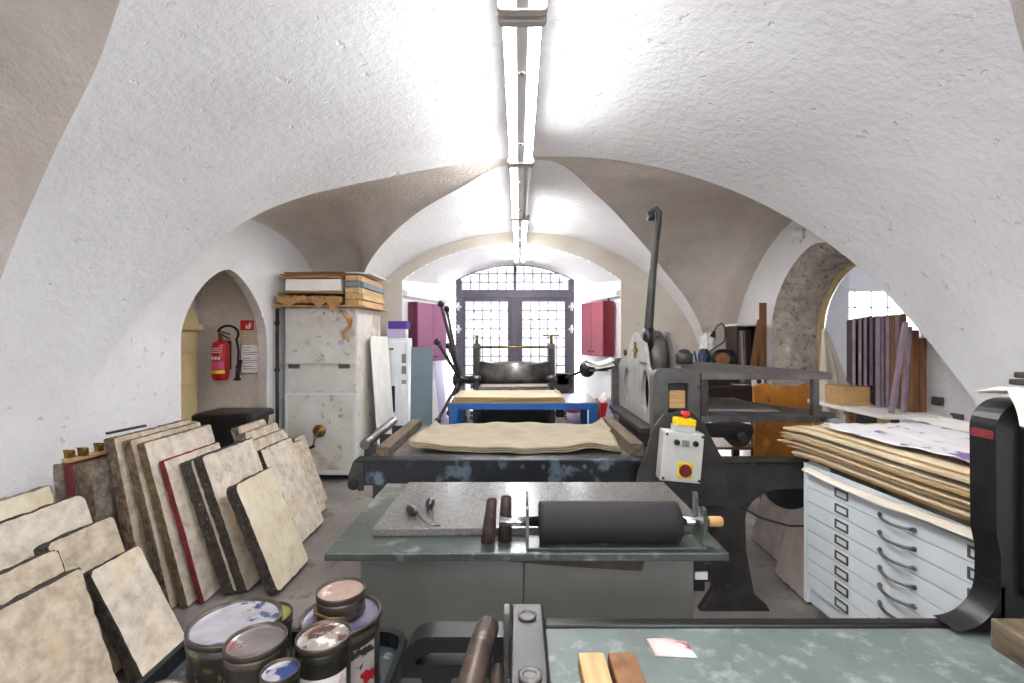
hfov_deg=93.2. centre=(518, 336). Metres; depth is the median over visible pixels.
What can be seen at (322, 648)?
tin
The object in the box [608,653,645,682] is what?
wooden block
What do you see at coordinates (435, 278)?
wall
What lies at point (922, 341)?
plank
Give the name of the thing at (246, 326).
fire sign
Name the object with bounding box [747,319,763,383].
plank
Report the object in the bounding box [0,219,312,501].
wall
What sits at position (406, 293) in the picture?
trim
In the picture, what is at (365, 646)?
tin
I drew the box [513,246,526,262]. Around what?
strip light
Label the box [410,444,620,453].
sheet
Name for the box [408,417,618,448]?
sheet
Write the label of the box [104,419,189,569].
stone
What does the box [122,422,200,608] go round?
stone
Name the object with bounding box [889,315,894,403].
board
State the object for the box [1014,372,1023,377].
board
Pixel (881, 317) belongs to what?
board
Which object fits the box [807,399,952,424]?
table
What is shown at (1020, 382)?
board
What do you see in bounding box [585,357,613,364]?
folded paper
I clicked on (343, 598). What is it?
tin
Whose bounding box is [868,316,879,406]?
board
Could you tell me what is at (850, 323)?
board
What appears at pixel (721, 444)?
shelf
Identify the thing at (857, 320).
board
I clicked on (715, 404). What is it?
paper sheet
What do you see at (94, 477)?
stone
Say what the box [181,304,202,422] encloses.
door
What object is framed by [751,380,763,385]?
box
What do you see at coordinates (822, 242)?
wall
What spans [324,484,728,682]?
table
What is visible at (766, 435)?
board
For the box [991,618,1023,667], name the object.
wooden bar
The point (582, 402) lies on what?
table
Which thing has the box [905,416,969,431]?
sheet
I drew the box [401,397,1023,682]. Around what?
press
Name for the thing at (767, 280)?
wall
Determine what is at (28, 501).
stone
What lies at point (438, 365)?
board
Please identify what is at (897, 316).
board
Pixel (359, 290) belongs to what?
stack
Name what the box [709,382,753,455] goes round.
workbench
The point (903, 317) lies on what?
board
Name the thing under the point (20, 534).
stone
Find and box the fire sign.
[240,320,253,342]
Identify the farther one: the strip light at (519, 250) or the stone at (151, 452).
the strip light at (519, 250)
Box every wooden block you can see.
[578,653,611,682]
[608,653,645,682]
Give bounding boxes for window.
[455,265,574,419]
[849,288,920,337]
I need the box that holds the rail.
[61,443,105,462]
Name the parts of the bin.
lid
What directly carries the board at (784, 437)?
on the board at (928, 488)
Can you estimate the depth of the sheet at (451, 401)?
5.22 m
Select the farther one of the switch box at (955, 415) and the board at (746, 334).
the board at (746, 334)
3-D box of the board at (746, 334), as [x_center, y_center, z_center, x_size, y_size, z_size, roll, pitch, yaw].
[2.630,0.225,5.680,0.040,0.600,0.240,0,0,0]
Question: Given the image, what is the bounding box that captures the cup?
[675,349,692,363]
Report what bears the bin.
on the floor
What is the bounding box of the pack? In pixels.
[286,279,344,291]
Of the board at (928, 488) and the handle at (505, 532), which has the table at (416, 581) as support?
the handle at (505, 532)
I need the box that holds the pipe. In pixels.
[274,308,279,427]
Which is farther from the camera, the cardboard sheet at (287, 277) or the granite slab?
the cardboard sheet at (287, 277)
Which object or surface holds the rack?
on the workbench
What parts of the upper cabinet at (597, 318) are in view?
door, door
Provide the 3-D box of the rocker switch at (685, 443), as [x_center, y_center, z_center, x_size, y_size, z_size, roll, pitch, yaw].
[0.880,0.562,2.552,0.040,0.036,0.012,0,0,0]
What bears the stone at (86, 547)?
on the floor
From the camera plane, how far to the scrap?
1.06 m
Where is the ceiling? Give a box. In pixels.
[0,0,1023,440]
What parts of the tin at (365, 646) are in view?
lid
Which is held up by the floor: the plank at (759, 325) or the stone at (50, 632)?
the stone at (50, 632)
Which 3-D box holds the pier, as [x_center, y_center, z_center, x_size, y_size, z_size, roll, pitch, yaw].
[4.240,0.100,6.850,0.520,2.900,0.500,0,0,0]
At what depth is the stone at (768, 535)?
3.50 m
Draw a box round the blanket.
[480,383,547,387]
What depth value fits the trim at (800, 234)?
4.60 m
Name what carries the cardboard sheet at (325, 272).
on the cardboard sheet at (285, 275)
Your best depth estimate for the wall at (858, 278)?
8.00 m
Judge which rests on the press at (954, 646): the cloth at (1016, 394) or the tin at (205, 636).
the cloth at (1016, 394)
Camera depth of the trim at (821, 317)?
5.21 m
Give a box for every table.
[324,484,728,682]
[449,394,597,423]
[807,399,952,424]
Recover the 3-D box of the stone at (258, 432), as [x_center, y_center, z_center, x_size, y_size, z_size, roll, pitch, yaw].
[-2.005,1.140,3.970,0.329,0.817,0.508,0,0,0]
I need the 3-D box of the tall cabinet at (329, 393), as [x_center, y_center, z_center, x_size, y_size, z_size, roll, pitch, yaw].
[-2.125,0.617,5.577,0.800,1.864,0.965,0,0,0]
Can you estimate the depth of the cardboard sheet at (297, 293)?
5.16 m
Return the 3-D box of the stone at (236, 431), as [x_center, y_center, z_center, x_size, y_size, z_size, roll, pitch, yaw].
[-2.138,1.131,4.070,0.336,0.835,0.429,0,0,0]
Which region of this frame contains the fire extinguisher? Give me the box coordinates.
[211,325,241,380]
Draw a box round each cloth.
[819,328,847,421]
[975,387,1023,427]
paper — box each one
[341,310,352,341]
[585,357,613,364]
[585,362,614,367]
[709,412,738,414]
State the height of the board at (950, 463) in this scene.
0.020 m
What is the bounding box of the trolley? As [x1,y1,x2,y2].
[136,628,406,682]
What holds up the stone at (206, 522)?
on the floor
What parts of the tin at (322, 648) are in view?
lid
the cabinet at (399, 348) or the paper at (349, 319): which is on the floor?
the cabinet at (399, 348)
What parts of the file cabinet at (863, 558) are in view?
drawer, drawer, drawer, drawer, drawer, handle, paper strip, drawer, rail, drawer, drawer, handle, handle, handle, handle, handle, slide rail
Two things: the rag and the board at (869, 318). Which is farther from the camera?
the rag
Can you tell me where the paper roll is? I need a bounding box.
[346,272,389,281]
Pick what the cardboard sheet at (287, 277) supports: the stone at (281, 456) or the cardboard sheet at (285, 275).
the cardboard sheet at (285, 275)
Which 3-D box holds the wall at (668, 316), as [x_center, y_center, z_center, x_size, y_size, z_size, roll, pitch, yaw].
[0.000,0.030,6.500,5.000,3.080,0.001,0,0,0]
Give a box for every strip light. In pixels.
[497,0,547,15]
[498,14,546,164]
[507,163,533,219]
[511,219,528,245]
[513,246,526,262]
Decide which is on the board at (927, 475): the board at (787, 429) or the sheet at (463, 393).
the board at (787, 429)
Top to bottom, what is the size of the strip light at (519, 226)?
0.256 m
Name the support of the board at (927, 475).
on the board at (949, 488)
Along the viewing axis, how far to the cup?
3.36 m
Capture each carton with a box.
[387,329,403,337]
[556,410,563,416]
[556,417,564,422]
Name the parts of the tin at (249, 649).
lid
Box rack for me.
[725,324,758,383]
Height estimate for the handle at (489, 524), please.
0.136 m
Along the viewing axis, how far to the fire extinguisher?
4.89 m
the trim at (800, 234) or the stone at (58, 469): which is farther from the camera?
the trim at (800, 234)
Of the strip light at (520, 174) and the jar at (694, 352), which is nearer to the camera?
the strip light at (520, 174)
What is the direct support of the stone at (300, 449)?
on the floor
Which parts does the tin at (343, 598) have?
wire handle, lid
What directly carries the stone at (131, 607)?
on the floor
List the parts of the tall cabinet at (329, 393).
panel, door, panel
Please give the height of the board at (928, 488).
0.020 m
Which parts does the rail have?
rail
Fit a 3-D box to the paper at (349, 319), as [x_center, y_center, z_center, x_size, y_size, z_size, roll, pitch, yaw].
[-1.792,-0.114,5.041,0.121,0.330,0.065,0,0,0]
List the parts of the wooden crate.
lid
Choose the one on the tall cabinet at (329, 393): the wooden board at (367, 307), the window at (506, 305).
the wooden board at (367, 307)
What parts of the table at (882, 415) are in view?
leg, leg, leg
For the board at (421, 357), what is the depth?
6.26 m
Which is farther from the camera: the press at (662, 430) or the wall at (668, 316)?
the wall at (668, 316)
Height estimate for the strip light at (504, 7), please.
0.256 m
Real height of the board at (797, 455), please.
0.027 m
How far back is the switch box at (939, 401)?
3.50 m
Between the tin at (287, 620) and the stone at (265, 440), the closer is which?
the tin at (287, 620)
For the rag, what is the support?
on the workbench
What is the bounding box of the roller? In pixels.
[500,501,723,542]
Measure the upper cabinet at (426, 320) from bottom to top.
0.830 m
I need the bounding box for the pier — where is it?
[825,272,848,423]
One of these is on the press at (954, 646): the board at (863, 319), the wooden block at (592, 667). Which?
the wooden block at (592, 667)
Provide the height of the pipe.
1.850 m
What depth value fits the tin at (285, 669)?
0.87 m
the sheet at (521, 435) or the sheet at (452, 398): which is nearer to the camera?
the sheet at (521, 435)
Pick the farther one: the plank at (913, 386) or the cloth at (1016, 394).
the plank at (913, 386)
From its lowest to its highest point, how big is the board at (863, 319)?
0.556 m
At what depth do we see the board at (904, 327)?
3.47 m
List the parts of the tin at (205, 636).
lid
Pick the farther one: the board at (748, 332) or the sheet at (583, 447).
the board at (748, 332)
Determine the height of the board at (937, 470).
0.024 m
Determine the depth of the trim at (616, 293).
7.08 m
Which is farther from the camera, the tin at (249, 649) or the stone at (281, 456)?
the stone at (281, 456)
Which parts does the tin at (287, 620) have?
lid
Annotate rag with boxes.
[699,330,715,350]
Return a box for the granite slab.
[372,482,691,535]
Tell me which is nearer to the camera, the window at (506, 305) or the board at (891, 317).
the board at (891, 317)
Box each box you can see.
[388,321,409,328]
[465,410,469,422]
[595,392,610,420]
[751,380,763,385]
[931,396,943,405]
[950,413,963,420]
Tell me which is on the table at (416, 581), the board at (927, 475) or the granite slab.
the granite slab
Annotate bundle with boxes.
[275,295,344,312]
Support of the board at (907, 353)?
on the table at (882, 415)
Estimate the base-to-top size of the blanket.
0.024 m
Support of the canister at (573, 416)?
on the bench
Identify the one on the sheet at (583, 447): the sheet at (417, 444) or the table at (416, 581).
the sheet at (417, 444)
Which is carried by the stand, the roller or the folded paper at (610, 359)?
the roller
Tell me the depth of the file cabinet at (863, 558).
2.17 m
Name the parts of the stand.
plate, plate, plate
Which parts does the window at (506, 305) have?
sash, pane, pane, sill, pane, sash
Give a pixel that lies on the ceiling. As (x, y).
(371, 136)
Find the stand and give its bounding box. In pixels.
[526,491,706,550]
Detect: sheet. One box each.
[278,291,344,296]
[279,276,344,279]
[280,274,344,277]
[283,271,348,274]
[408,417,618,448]
[409,442,619,451]
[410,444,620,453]
[451,400,564,400]
[451,401,564,401]
[452,398,563,399]
[453,390,563,397]
[709,398,778,411]
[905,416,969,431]
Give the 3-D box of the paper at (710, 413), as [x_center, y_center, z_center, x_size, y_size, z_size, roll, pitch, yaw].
[1.329,0.500,3.175,0.190,0.004,0.122,0,0,0]
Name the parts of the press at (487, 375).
spoke knob, spoke knob, spoke knob, frame, tie rod, plate, frame, crank arm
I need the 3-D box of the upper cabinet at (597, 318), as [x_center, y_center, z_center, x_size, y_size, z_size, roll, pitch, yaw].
[1.107,-0.113,6.938,0.188,0.765,0.702,0,0,-17]
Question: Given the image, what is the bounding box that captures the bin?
[191,408,273,447]
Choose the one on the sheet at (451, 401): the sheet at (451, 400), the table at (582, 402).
the sheet at (451, 400)
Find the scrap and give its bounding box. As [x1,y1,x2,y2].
[647,638,697,657]
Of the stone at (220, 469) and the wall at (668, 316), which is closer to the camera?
the stone at (220, 469)
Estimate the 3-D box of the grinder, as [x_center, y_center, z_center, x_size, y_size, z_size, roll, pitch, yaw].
[2.260,0.337,5.527,0.340,0.403,0.275,0,0,0]
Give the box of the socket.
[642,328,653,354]
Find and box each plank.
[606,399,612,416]
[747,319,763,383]
[759,303,766,382]
[901,330,918,411]
[919,338,926,411]
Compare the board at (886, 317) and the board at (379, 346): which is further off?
the board at (379, 346)
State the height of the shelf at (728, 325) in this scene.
0.024 m
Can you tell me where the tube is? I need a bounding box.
[404,329,407,337]
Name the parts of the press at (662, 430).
leg, slide plate, cross handle, cheek plate, lever knob, lever, cheek plate, gusset plate, post, roller arm, frame, post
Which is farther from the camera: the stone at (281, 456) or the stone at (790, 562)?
the stone at (281, 456)
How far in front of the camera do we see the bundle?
5.01 m
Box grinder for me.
[698,349,734,384]
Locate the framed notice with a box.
[240,344,257,373]
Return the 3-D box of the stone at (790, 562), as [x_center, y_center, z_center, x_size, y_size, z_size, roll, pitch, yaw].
[1.734,1.290,2.979,0.138,0.518,0.368,0,0,0]
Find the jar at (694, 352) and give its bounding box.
[693,349,708,361]
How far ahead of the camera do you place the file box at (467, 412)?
6.06 m
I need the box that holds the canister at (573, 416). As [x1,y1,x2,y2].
[567,410,579,423]
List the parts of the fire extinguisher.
squeeze handle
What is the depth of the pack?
5.11 m
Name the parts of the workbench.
leg, leg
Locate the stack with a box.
[345,275,384,308]
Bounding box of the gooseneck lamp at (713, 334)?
[710,323,725,350]
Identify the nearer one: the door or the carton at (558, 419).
the door
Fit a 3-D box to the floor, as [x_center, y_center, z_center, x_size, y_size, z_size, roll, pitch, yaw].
[2.200,1.550,3.100,11.600,0.001,10.800,0,0,0]
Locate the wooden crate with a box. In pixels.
[825,384,869,405]
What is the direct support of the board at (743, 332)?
in the rack
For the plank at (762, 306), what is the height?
0.921 m
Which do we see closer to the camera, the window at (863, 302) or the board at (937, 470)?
the board at (937, 470)
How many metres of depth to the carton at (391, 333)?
6.22 m
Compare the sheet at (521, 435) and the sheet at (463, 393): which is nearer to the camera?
the sheet at (521, 435)
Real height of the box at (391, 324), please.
0.098 m
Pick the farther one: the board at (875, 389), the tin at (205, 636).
the board at (875, 389)
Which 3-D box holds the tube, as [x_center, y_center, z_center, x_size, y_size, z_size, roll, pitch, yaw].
[-1.452,-0.043,6.240,0.048,0.112,0.047,0,0,0]
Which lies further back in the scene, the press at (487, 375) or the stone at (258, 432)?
the press at (487, 375)
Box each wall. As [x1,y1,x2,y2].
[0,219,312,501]
[378,232,699,393]
[402,244,620,423]
[709,242,843,423]
[721,221,976,455]
[849,266,918,421]
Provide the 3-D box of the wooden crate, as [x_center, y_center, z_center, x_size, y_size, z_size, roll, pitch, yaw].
[2.690,0.474,3.970,0.220,0.152,0.220,0,0,0]
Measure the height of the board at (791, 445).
0.022 m
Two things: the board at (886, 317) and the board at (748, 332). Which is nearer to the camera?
the board at (886, 317)
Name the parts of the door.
panel, panel, panel, head panel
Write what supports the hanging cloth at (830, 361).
hanging from the wall at (767, 280)
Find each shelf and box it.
[712,438,753,449]
[725,324,755,326]
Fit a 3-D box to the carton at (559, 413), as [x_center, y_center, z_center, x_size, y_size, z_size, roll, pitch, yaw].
[0.525,0.954,6.215,0.100,0.128,0.170,0,0,0]
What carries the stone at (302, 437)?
on the floor
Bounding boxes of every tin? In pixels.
[155,678,188,682]
[184,597,282,682]
[222,622,287,682]
[259,657,300,682]
[278,601,292,656]
[294,619,351,682]
[299,594,380,682]
[313,577,365,621]
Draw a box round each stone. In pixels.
[0,485,54,520]
[0,494,92,570]
[0,550,64,604]
[0,567,118,682]
[33,515,125,674]
[53,458,88,501]
[64,454,106,496]
[77,457,124,546]
[83,545,183,682]
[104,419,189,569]
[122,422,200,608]
[137,424,214,608]
[159,442,220,603]
[180,441,239,594]
[194,437,263,593]
[226,467,307,595]
[231,419,265,441]
[238,422,278,440]
[254,429,287,450]
[257,437,323,542]
[292,434,326,501]
[293,439,325,511]
[751,494,787,559]
[775,507,811,604]
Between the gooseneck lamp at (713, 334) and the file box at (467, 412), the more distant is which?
the file box at (467, 412)
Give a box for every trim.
[403,289,449,302]
[579,289,619,302]
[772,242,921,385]
[789,228,804,243]
[817,262,855,423]
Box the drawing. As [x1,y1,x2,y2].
[820,422,969,462]
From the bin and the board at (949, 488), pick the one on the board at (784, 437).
the board at (949, 488)
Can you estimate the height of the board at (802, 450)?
0.020 m
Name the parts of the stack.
wooden frame, wooden frame, wooden frame, wooden frame, wooden frame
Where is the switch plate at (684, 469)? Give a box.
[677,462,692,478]
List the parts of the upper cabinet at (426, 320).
door, door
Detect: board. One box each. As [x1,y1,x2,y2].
[271,305,388,310]
[370,336,393,444]
[410,347,432,425]
[434,361,447,424]
[739,330,741,382]
[740,330,743,382]
[742,330,746,382]
[745,330,748,365]
[747,330,750,365]
[752,383,810,497]
[778,439,969,505]
[779,432,969,491]
[781,434,969,496]
[783,426,969,483]
[784,437,969,497]
[787,429,968,483]
[787,444,969,508]
[792,451,969,517]
[793,422,969,475]
[793,453,969,520]
[795,449,969,510]
[847,319,854,385]
[855,318,860,385]
[861,317,866,385]
[867,316,872,385]
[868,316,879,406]
[880,316,883,406]
[884,315,888,407]
[888,322,908,412]
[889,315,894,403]
[895,314,899,408]
[900,314,906,407]
[900,327,911,412]
[1009,379,1023,385]
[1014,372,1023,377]
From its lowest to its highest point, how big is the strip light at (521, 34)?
0.256 m
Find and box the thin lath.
[106,425,146,433]
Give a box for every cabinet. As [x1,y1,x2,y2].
[282,308,379,474]
[388,338,411,424]
[408,302,445,360]
[581,301,613,356]
[801,460,973,617]
[855,384,899,423]
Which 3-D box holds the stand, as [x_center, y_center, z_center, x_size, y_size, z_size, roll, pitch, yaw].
[0.297,0.572,1.517,0.550,0.154,0.098,0,0,0]
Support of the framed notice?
attached to the wall at (138, 382)
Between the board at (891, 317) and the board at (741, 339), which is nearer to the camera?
the board at (891, 317)
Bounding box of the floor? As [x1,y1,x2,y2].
[116,450,817,682]
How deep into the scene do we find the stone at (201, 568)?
2.85 m
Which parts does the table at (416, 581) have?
door, door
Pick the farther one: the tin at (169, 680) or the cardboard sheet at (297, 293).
the cardboard sheet at (297, 293)
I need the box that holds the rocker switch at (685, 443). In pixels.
[682,440,689,446]
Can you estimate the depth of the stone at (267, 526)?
3.00 m
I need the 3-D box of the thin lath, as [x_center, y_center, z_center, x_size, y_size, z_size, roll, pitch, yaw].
[-2.300,0.542,2.840,0.018,0.016,0.260,0,0,3]
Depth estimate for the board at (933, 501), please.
2.05 m
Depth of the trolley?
1.19 m
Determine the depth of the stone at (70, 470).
2.58 m
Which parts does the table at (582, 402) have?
leg, leg, leg, leg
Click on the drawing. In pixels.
(935, 439)
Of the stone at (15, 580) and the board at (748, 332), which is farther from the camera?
the board at (748, 332)
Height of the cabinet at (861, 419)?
1.210 m
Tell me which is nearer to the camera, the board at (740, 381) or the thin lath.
the thin lath
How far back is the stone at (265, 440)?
3.85 m
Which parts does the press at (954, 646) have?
curved arm, bronze rod, thin rod, stop plate, cheek frame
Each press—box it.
[347,206,834,610]
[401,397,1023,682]
[434,301,594,423]
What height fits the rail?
0.076 m
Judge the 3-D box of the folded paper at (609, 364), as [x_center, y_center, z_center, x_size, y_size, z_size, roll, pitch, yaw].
[0.720,0.250,4.320,0.241,0.046,0.160,0,0,0]

